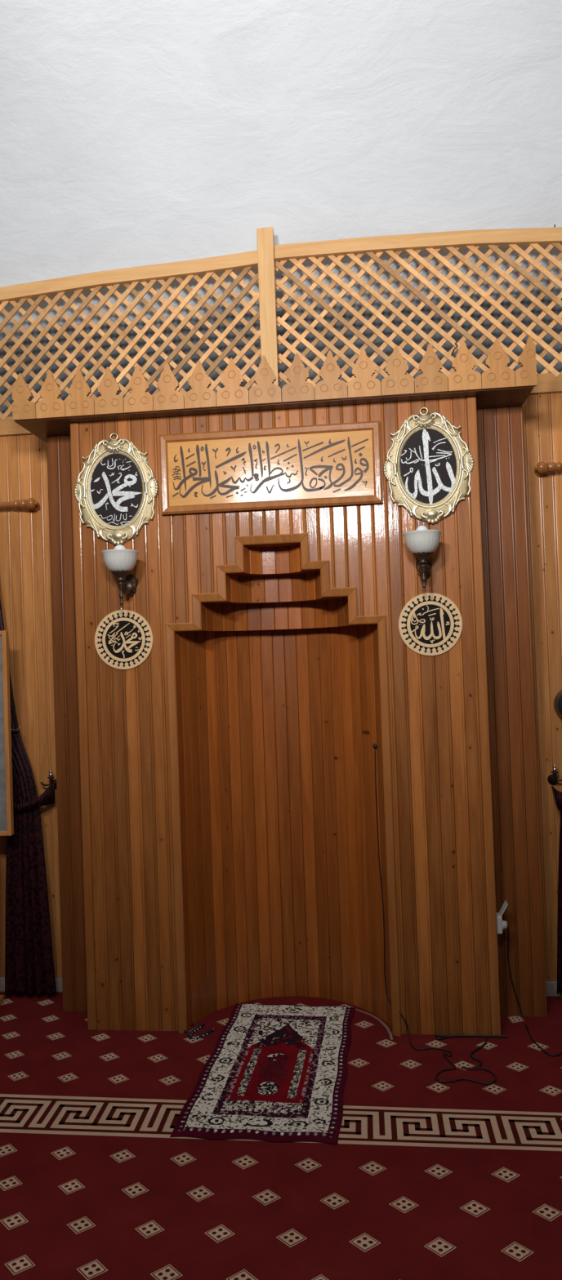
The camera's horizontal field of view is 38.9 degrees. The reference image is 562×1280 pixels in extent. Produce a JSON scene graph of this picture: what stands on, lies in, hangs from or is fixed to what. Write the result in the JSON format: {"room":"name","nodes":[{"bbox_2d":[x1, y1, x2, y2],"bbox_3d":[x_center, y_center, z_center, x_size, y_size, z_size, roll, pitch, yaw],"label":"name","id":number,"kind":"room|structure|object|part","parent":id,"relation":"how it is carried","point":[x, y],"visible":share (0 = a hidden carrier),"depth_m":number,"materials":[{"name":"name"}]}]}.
{"room":"mosque","nodes":[
{"label":"mosque","id":0,"kind":"room"},
{"bbox_2d":[0,434,62,977],"bbox_3d":[-2.257,0.419,4.571,2.192,3.135,0.031,-2,-1,6],"label":"wall","id":1,"kind":"structure","parent":0,"point":[25,600],"depth_m":4.48,"materials":[{"name":"brown wood"}]},
{"bbox_2d":[0,416,32,436],"bbox_3d":[-2.315,-1.181,4.573,2.192,0.103,0.028,-2,-1,6],"label":"trim","id":2,"kind":"structure","parent":1,"relation":"attached to","point":[8,427],"depth_m":4.49,"materials":[{"name":"brown wood"}]},
{"bbox_2d":[0,249,261,420],"bbox_3d":[-1.716,-1.646,4.510,3.248,0.841,0.054,-2,-1,6],"label":"lattice screen","id":3,"kind":"object","parent":2,"relation":"on","point":[147,276],"visible":0.77,"depth_m":4.42,"materials":[{"name":"brown wood"}]},
{"bbox_3d":[-1.725,-1.917,4.516,3.230,0.299,0.054,-2,-1,6],"label":"rail","id":4,"kind":"part","parent":3,"relation":"part of","materials":[{"name":"brown wood"}]},
{"bbox_2d":[0,497,39,511],"bbox_3d":[-1.922,-0.737,4.483,1.158,0.064,0.097,-2,-1,6],"label":"curtain rod","id":5,"kind":"object","parent":1,"relation":"attached to","point":[31,504],"visible":1,"depth_m":4.40,"materials":[{"name":"brown wood"}]},
{"bbox_2d":[0,601,56,995],"bbox_3d":[-1.782,0.588,4.389,1.038,2.705,0.131,-2,-1,6],"label":"curtain","id":6,"kind":"object","parent":5,"relation":"hanging from","point":[28,955],"visible":0.8,"depth_m":4.33,"materials":[{"name":"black fabric"}]},
{"bbox_2d":[0,977,62,991],"bbox_3d":[-2.208,1.948,4.508,2.192,0.075,0.022,-2,-1,6],"label":"baseboard","id":7,"kind":"structure","parent":1,"relation":"attached to","point":[58,980],"depth_m":4.40,"materials":[{"name":"paint"}]},
{"bbox_2d":[40,769,56,788],"bbox_3d":[-1.285,0.774,4.408,0.087,0.112,0.074,-2,-1,6],"label":"curtain hook","id":8,"kind":"object","parent":1,"relation":"attached to","point":[51,777],"visible":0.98,"depth_m":4.38,"materials":[{"name":"grey metal"}]},
{"bbox_3d":[-1.283,0.797,4.412,0.087,0.066,0.063,-2,-1,6],"label":"arm","id":9,"kind":"part","parent":8,"relation":"part of","materials":[{"name":"grey metal"}]},
{"bbox_3d":[-1.271,0.736,4.388,0.022,0.036,0.022,-2,-1,6],"label":"knob","id":10,"kind":"part","parent":8,"relation":"part of","materials":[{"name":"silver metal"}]},
{"bbox_2d":[0,0,561,417],"bbox_3d":[-0.376,-2.594,1.336,9.000,3.142,6.800,-2,-1,6],"label":"ceiling","id":11,"kind":"structure","parent":0,"point":[134,133],"depth_m":4.19,"materials":[{"name":"white paint"}]},
{"bbox_2d":[10,336,537,442],"bbox_3d":[-0.051,-1.238,4.058,2.523,0.233,0.537,-2,-1,6],"label":"crown molding","id":12,"kind":"structure","parent":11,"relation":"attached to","point":[499,386],"depth_m":3.80,"materials":[{"name":"brown wood"}]},
{"bbox_2d":[256,226,279,386],"bbox_3d":[-0.067,-1.684,4.312,0.088,1.096,0.049,-2,-1,6],"label":"post","id":13,"kind":"object","parent":12,"relation":"on","point":[265,245],"visible":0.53,"depth_m":4.29,"materials":[{"name":"brown wood"}]},
{"bbox_2d":[14,385,533,442],"bbox_3d":[-0.048,-1.156,4.067,2.504,0.070,0.515,-2,-1,6],"label":"shelf","id":14,"kind":"object","parent":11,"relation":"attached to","point":[51,422],"depth_m":3.83,"materials":[{"name":"brown wood"}]},
{"bbox_2d":[451,339,457,355],"bbox_3d":[0.813,-1.378,3.741,0.017,0.068,0.044,-1,-1,-34],"label":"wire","id":15,"kind":"object","parent":11,"relation":"attached to","point":[456,340],"visible":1,"depth_m":3.73,"materials":[{"name":"black"}]},
{"bbox_2d":[0,991,561,1279],"bbox_3d":[-0.218,1.854,1.300,8.000,0.002,6.900,-2,-1,6],"label":"floor","id":16,"kind":"structure","parent":0,"point":[424,1178],"depth_m":2.84,"materials":[{"name":"red carpet"}]},
{"bbox_2d":[0,630,13,1004],"bbox_3d":[-1.777,0.964,4.212,0.750,2.001,0.270,-2,-1,6],"label":"notice board","id":17,"kind":"object","parent":16,"relation":"on","point":[6,824],"visible":1,"depth_m":4.16,"materials":[{"name":"brown wood"}]},
{"bbox_3d":[-1.561,1.006,4.190,0.036,1.901,0.270,-2,-1,6],"label":"leg","id":18,"kind":"part","parent":17,"relation":"part of","materials":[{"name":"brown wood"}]},
{"bbox_3d":[-1.794,0.499,4.206,0.710,1.032,0.016,-2,-1,6],"label":"panel","id":19,"kind":"part","parent":17,"relation":"part of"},
{"bbox_3d":[-1.794,0.499,4.206,0.750,1.072,0.036,-2,-1,6],"label":"frame","id":20,"kind":"part","parent":17,"relation":"part of","materials":[{"name":"brown wood"}]},
{"bbox_2d":[183,1022,213,1039],"bbox_3d":[-0.412,1.906,3.878,0.131,0.020,0.147,-1,-2,-44],"label":"beads","id":21,"kind":"object","parent":16,"relation":"on","point":[190,1033],"visible":1,"depth_m":3.85,"materials":[{"name":"grey"}]},
{"bbox_2d":[169,1003,354,1144],"bbox_3d":[-0.023,1.884,3.557,0.690,0.012,1.164,-2,-1,6],"label":"rug","id":22,"kind":"object","parent":16,"relation":"on","point":[273,1073],"visible":1,"depth_m":3.40,"materials":[{"name":"fabric"}]},
{"bbox_2d":[46,396,546,1036],"bbox_3d":[0.035,0.388,4.080,2.466,3.021,0.484,-2,-1,6],"label":"niche","id":23,"kind":"object","parent":16,"relation":"on","point":[218,848],"visible":1,"depth_m":3.94,"materials":[{"name":"orange wood"}]},
{"bbox_3d":[-1.104,0.430,4.205,0.165,3.021,0.467,-1,-1,-33],"label":"panel","id":24,"kind":"part","parent":23,"relation":"part of","materials":[{"name":"brown wood"}]},
{"bbox_3d":[-0.983,0.421,3.976,0.044,3.021,0.047,-2,-1,6],"label":"corner post","id":25,"kind":"part","parent":23,"relation":"part of","materials":[{"name":"brown wood"}]},
{"bbox_2d":[73,432,158,545],"bbox_3d":[-0.821,-0.750,3.948,0.432,0.565,0.034,-2,-1,6],"label":"oval frame","id":26,"kind":"object","parent":23,"relation":"attached to","point":[116,489],"visible":1,"depth_m":3.95,"materials":[{"name":"gold metal"}]},
{"bbox_2d":[101,544,138,604],"bbox_3d":[-0.762,-0.311,3.831,0.177,0.290,0.244,-2,-1,6],"label":"wall sconce","id":27,"kind":"object","parent":23,"relation":"attached to","point":[120,561],"visible":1,"depth_m":3.77,"materials":[{"name":"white glass"}]},
{"bbox_3d":[-0.769,-0.403,3.800,0.061,0.106,0.061,-2,-1,6],"label":"bulb","id":28,"kind":"part","parent":27,"relation":"part of","materials":[{"name":"white glass"}]},
{"bbox_3d":[-0.768,-0.372,3.799,0.177,0.100,0.177,-2,-1,6],"label":"lamp shade","id":29,"kind":"part","parent":27,"relation":"part of","materials":[{"name":"white glass"}]},
{"bbox_3d":[-0.752,-0.248,3.870,0.054,0.080,0.153,-2,-1,6],"label":"arm","id":30,"kind":"part","parent":27,"relation":"part of","materials":[{"name":"brown metal"}]},
{"bbox_3d":[-0.746,-0.271,3.938,0.074,0.121,0.026,-2,-1,6],"label":"wall plate","id":31,"kind":"part","parent":27,"relation":"part of","materials":[{"name":"brown metal"}]},
{"bbox_2d":[94,607,152,669],"bbox_3d":[-0.780,-0.008,3.947,0.295,0.308,0.012,-2,-1,6],"label":"round plaque","id":32,"kind":"object","parent":23,"relation":"attached to","point":[123,638],"visible":1,"depth_m":3.94,"materials":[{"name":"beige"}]},
{"bbox_3d":[-0.511,0.916,3.902,0.048,1.995,0.024,-2,-1,-11],"label":"moulding","id":33,"kind":"part","parent":23,"relation":"part of","materials":[{"name":"brown wood"}]},
{"bbox_3d":[-0.477,-0.064,3.914,0.176,0.039,0.036,-2,-1,6],"label":"moulding","id":34,"kind":"part","parent":23,"relation":"part of","materials":[{"name":"brown wood"}]},
{"bbox_3d":[-0.412,-0.137,3.908,0.049,0.179,0.025,-2,-1,-10],"label":"moulding","id":35,"kind":"part","parent":23,"relation":"part of","materials":[{"name":"brown wood"}]},
{"bbox_3d":[-0.351,-0.208,3.904,0.169,0.042,0.036,-2,-1,6],"label":"moulding","id":36,"kind":"part","parent":23,"relation":"part of","materials":[{"name":"brown wood"}]},
{"bbox_3d":[-0.291,-0.277,3.898,0.051,0.175,0.025,-2,-1,-9],"label":"moulding","id":37,"kind":"part","parent":23,"relation":"part of","materials":[{"name":"brown wood"}]},
{"bbox_3d":[-0.248,-0.347,3.896,0.135,0.039,0.036,-2,-1,6],"label":"moulding","id":38,"kind":"part","parent":23,"relation":"part of","materials":[{"name":"brown wood"}]},
{"bbox_3d":[-0.202,-0.417,3.891,0.048,0.175,0.024,-2,-1,-11],"label":"moulding","id":39,"kind":"part","parent":23,"relation":"part of","materials":[{"name":"brown wood"}]},
{"bbox_2d":[158,420,382,515],"bbox_3d":[-0.056,-0.835,3.872,1.083,0.395,0.033,-2,-1,6],"label":"sign plaque","id":40,"kind":"object","parent":23,"relation":"attached to","point":[328,464],"visible":1,"depth_m":3.87,"materials":[{"name":"brown wood"}]},
{"bbox_3d":[-0.046,-0.490,3.877,0.359,0.042,0.036,-2,-1,6],"label":"moulding","id":41,"kind":"part","parent":23,"relation":"part of","materials":[{"name":"brown wood"}]},
{"bbox_3d":[0.115,-0.429,3.859,0.048,0.175,0.024,-2,-1,22],"label":"moulding","id":42,"kind":"part","parent":23,"relation":"part of","materials":[{"name":"brown wood"}]},
{"bbox_3d":[0.166,-0.362,3.854,0.135,0.039,0.036,-2,-1,6],"label":"moulding","id":43,"kind":"part","parent":23,"relation":"part of","materials":[{"name":"brown wood"}]},
{"bbox_3d":[0.213,-0.295,3.847,0.051,0.175,0.025,-2,-1,21],"label":"moulding","id":44,"kind":"part","parent":23,"relation":"part of","materials":[{"name":"brown wood"}]},
{"bbox_3d":[0.279,-0.231,3.840,0.169,0.042,0.036,-2,-1,6],"label":"moulding","id":45,"kind":"part","parent":23,"relation":"part of","materials":[{"name":"brown wood"}]},
{"bbox_3d":[0.344,-0.164,3.832,0.049,0.179,0.025,-2,-1,22],"label":"moulding","id":46,"kind":"part","parent":23,"relation":"part of","materials":[{"name":"brown wood"}]},
{"bbox_3d":[0.414,-0.096,3.824,0.176,0.039,0.036,-2,-1,6],"label":"moulding","id":47,"kind":"part","parent":23,"relation":"part of","materials":[{"name":"brown wood"}]},
{"bbox_3d":[0.515,0.879,3.798,0.048,1.995,0.024,-2,-1,22],"label":"moulding","id":48,"kind":"part","parent":23,"relation":"part of","materials":[{"name":"brown wood"}]},
{"bbox_2d":[402,525,441,588],"bbox_3d":[0.656,-0.382,3.688,0.177,0.290,0.244,-2,-1,6],"label":"wall sconce","id":49,"kind":"object","parent":23,"relation":"attached to","point":[422,542],"visible":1,"depth_m":3.61,"materials":[{"name":"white glass"}]},
{"bbox_3d":[0.650,-0.474,3.656,0.061,0.106,0.061,-2,-1,6],"label":"bulb","id":50,"kind":"part","parent":49,"relation":"part of","materials":[{"name":"white glass"}]},
{"bbox_3d":[0.651,-0.443,3.656,0.177,0.100,0.177,-2,-1,6],"label":"lamp shade","id":51,"kind":"part","parent":49,"relation":"part of","materials":[{"name":"white glass"}]},
{"bbox_3d":[0.681,-0.342,3.794,0.074,0.121,0.026,-2,-1,6],"label":"wall plate","id":52,"kind":"part","parent":49,"relation":"part of","materials":[{"name":"brown metal"}]},
{"bbox_3d":[0.675,-0.320,3.727,0.054,0.080,0.153,-2,-1,6],"label":"arm","id":53,"kind":"part","parent":49,"relation":"part of","materials":[{"name":"brown metal"}]},
{"bbox_2d":[382,407,474,524],"bbox_3d":[0.703,-0.835,3.794,0.432,0.564,0.034,-2,-1,6],"label":"oval frame","id":54,"kind":"object","parent":23,"relation":"attached to","point":[428,467],"visible":1,"depth_m":3.80,"materials":[{"name":"gold metal"}]},
{"bbox_2d":[398,592,462,655],"bbox_3d":[0.713,-0.075,3.795,0.299,0.299,0.008,-2,-1,6],"label":"round plaque","id":55,"kind":"object","parent":23,"relation":"attached to","point":[430,624],"visible":1,"depth_m":3.79,"materials":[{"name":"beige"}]},
{"bbox_2d":[374,747,496,1084],"bbox_3d":[0.612,1.193,3.588,0.229,1.351,0.707,-1,-1,-37],"label":"power cable","id":56,"kind":"object","parent":23,"relation":"attached to","point":[412,1046],"visible":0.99,"depth_m":3.72,"materials":[{"name":"black plastic"}]},
{"bbox_3d":[0.962,0.350,3.779,0.044,3.021,0.047,-2,-1,6],"label":"corner post","id":57,"kind":"part","parent":23,"relation":"part of","materials":[{"name":"brown wood"}]},
{"bbox_2d":[496,900,507,967],"bbox_3d":[1.054,1.408,3.792,0.059,0.316,0.064,-2,-1,6],"label":"power socket","id":58,"kind":"object","parent":23,"relation":"attached to","point":[501,925],"visible":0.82,"depth_m":3.77,"materials":[{"name":"grey plastic"}]},
{"bbox_3d":[1.061,1.280,3.793,0.036,0.060,0.052,-2,-1,6],"label":"flap lid","id":59,"kind":"part","parent":58,"relation":"part of","materials":[{"name":"grey plastic"}]},
{"bbox_3d":[1.151,0.348,3.972,0.488,3.021,0.185,-1,-1,-40],"label":"panel","id":60,"kind":"part","parent":23,"relation":"part of","materials":[{"name":"brown wood"}]},
{"bbox_2d":[355,1008,392,1039],"bbox_3d":[0.473,1.879,3.902,0.058,0.002,0.365,-2,-1,-22],"label":"trim","id":61,"kind":"structure","parent":16,"relation":"on","point":[382,1023],"depth_m":3.90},
{"bbox_2d":[434,1034,506,1067],"bbox_3d":[0.875,1.855,3.590,0.334,0.009,0.292,-2,-1,6],"label":"cable","id":62,"kind":"object","parent":16,"relation":"on","point":[443,1036],"visible":1,"depth_m":3.71,"materials":[{"name":"black plastic"}]},
{"bbox_2d":[506,924,561,1056],"bbox_3d":[1.178,1.609,3.736,0.184,0.507,0.398,-1,-1,-29],"label":"cable","id":63,"kind":"object","parent":16,"relation":"on","point":[533,1041],"visible":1,"depth_m":3.88,"materials":[{"name":"black plastic"}]},
{"bbox_2d":[521,392,561,980],"bbox_3d":[2.349,0.232,4.106,2.143,3.175,0.031,-2,-1,6],"label":"wall","id":64,"kind":"structure","parent":0,"point":[541,413],"depth_m":4.19,"materials":[{"name":"brown wood"}]},
{"bbox_2d":[528,372,561,395],"bbox_3d":[2.290,-1.388,4.108,2.143,0.103,0.028,-2,-1,6],"label":"trim","id":65,"kind":"structure","parent":64,"relation":"attached to","point":[547,383],"depth_m":4.19,"materials":[{"name":"brown wood"}]},
{"bbox_2d":[274,224,561,386],"bbox_3d":[1.610,-1.797,4.175,3.297,0.822,0.054,-2,-1,6],"label":"lattice screen","id":66,"kind":"object","parent":65,"relation":"on","point":[413,244],"visible":0.81,"depth_m":4.26,"materials":[{"name":"brown wood"}]},
{"bbox_3d":[1.600,-2.079,4.180,3.280,0.258,0.054,-2,-1,6],"label":"rail","id":67,"kind":"part","parent":66,"relation":"part of","materials":[{"name":"brown wood"}]},
{"bbox_2d":[533,461,561,476],"bbox_3d":[1.946,-0.917,4.093,1.259,0.064,0.097,-2,-1,6],"label":"curtain rod","id":68,"kind":"object","parent":64,"relation":"attached to","point":[541,468],"visible":1,"depth_m":4.11,"materials":[{"name":"brown wood"}]},
{"bbox_2d":[551,786,561,994],"bbox_3d":[1.943,0.430,4.016,1.168,2.739,0.125,-2,-1,6],"label":"curtain","id":69,"kind":"object","parent":68,"relation":"hanging from","point":[557,794],"visible":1,"depth_m":4.08,"materials":[{"name":"black fabric"}]},
{"bbox_2d":[545,980,561,996],"bbox_3d":[2.398,1.780,4.043,2.143,0.075,0.022,-2,-1,6],"label":"baseboard","id":70,"kind":"structure","parent":64,"relation":"attached to","point":[551,985],"depth_m":4.13,"materials":[{"name":"paint"}]},
{"bbox_2d":[546,764,561,784],"bbox_3d":[1.437,0.699,4.132,0.087,0.112,0.074,-2,-1,6],"label":"curtain hook","id":71,"kind":"object","parent":64,"relation":"attached to","point":[552,779],"visible":1,"depth_m":4.11,"materials":[{"name":"grey metal"}]},
{"bbox_3d":[1.438,0.722,4.137,0.087,0.066,0.063,-2,-1,6],"label":"arm","id":72,"kind":"part","parent":71,"relation":"part of","materials":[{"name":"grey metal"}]},
{"bbox_3d":[1.417,0.661,4.117,0.022,0.036,0.022,-2,-1,6],"label":"knob","id":73,"kind":"part","parent":71,"relation":"part of","materials":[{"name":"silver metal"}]},
{"bbox_2d":[553,689,561,717],"bbox_3d":[1.504,0.333,4.091,0.170,0.173,0.153,-2,-1,6],"label":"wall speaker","id":74,"kind":"object","parent":64,"relation":"attached to","point":[557,700],"visible":1,"depth_m":4.09,"materials":[{"name":"black plastic"}]}
]}

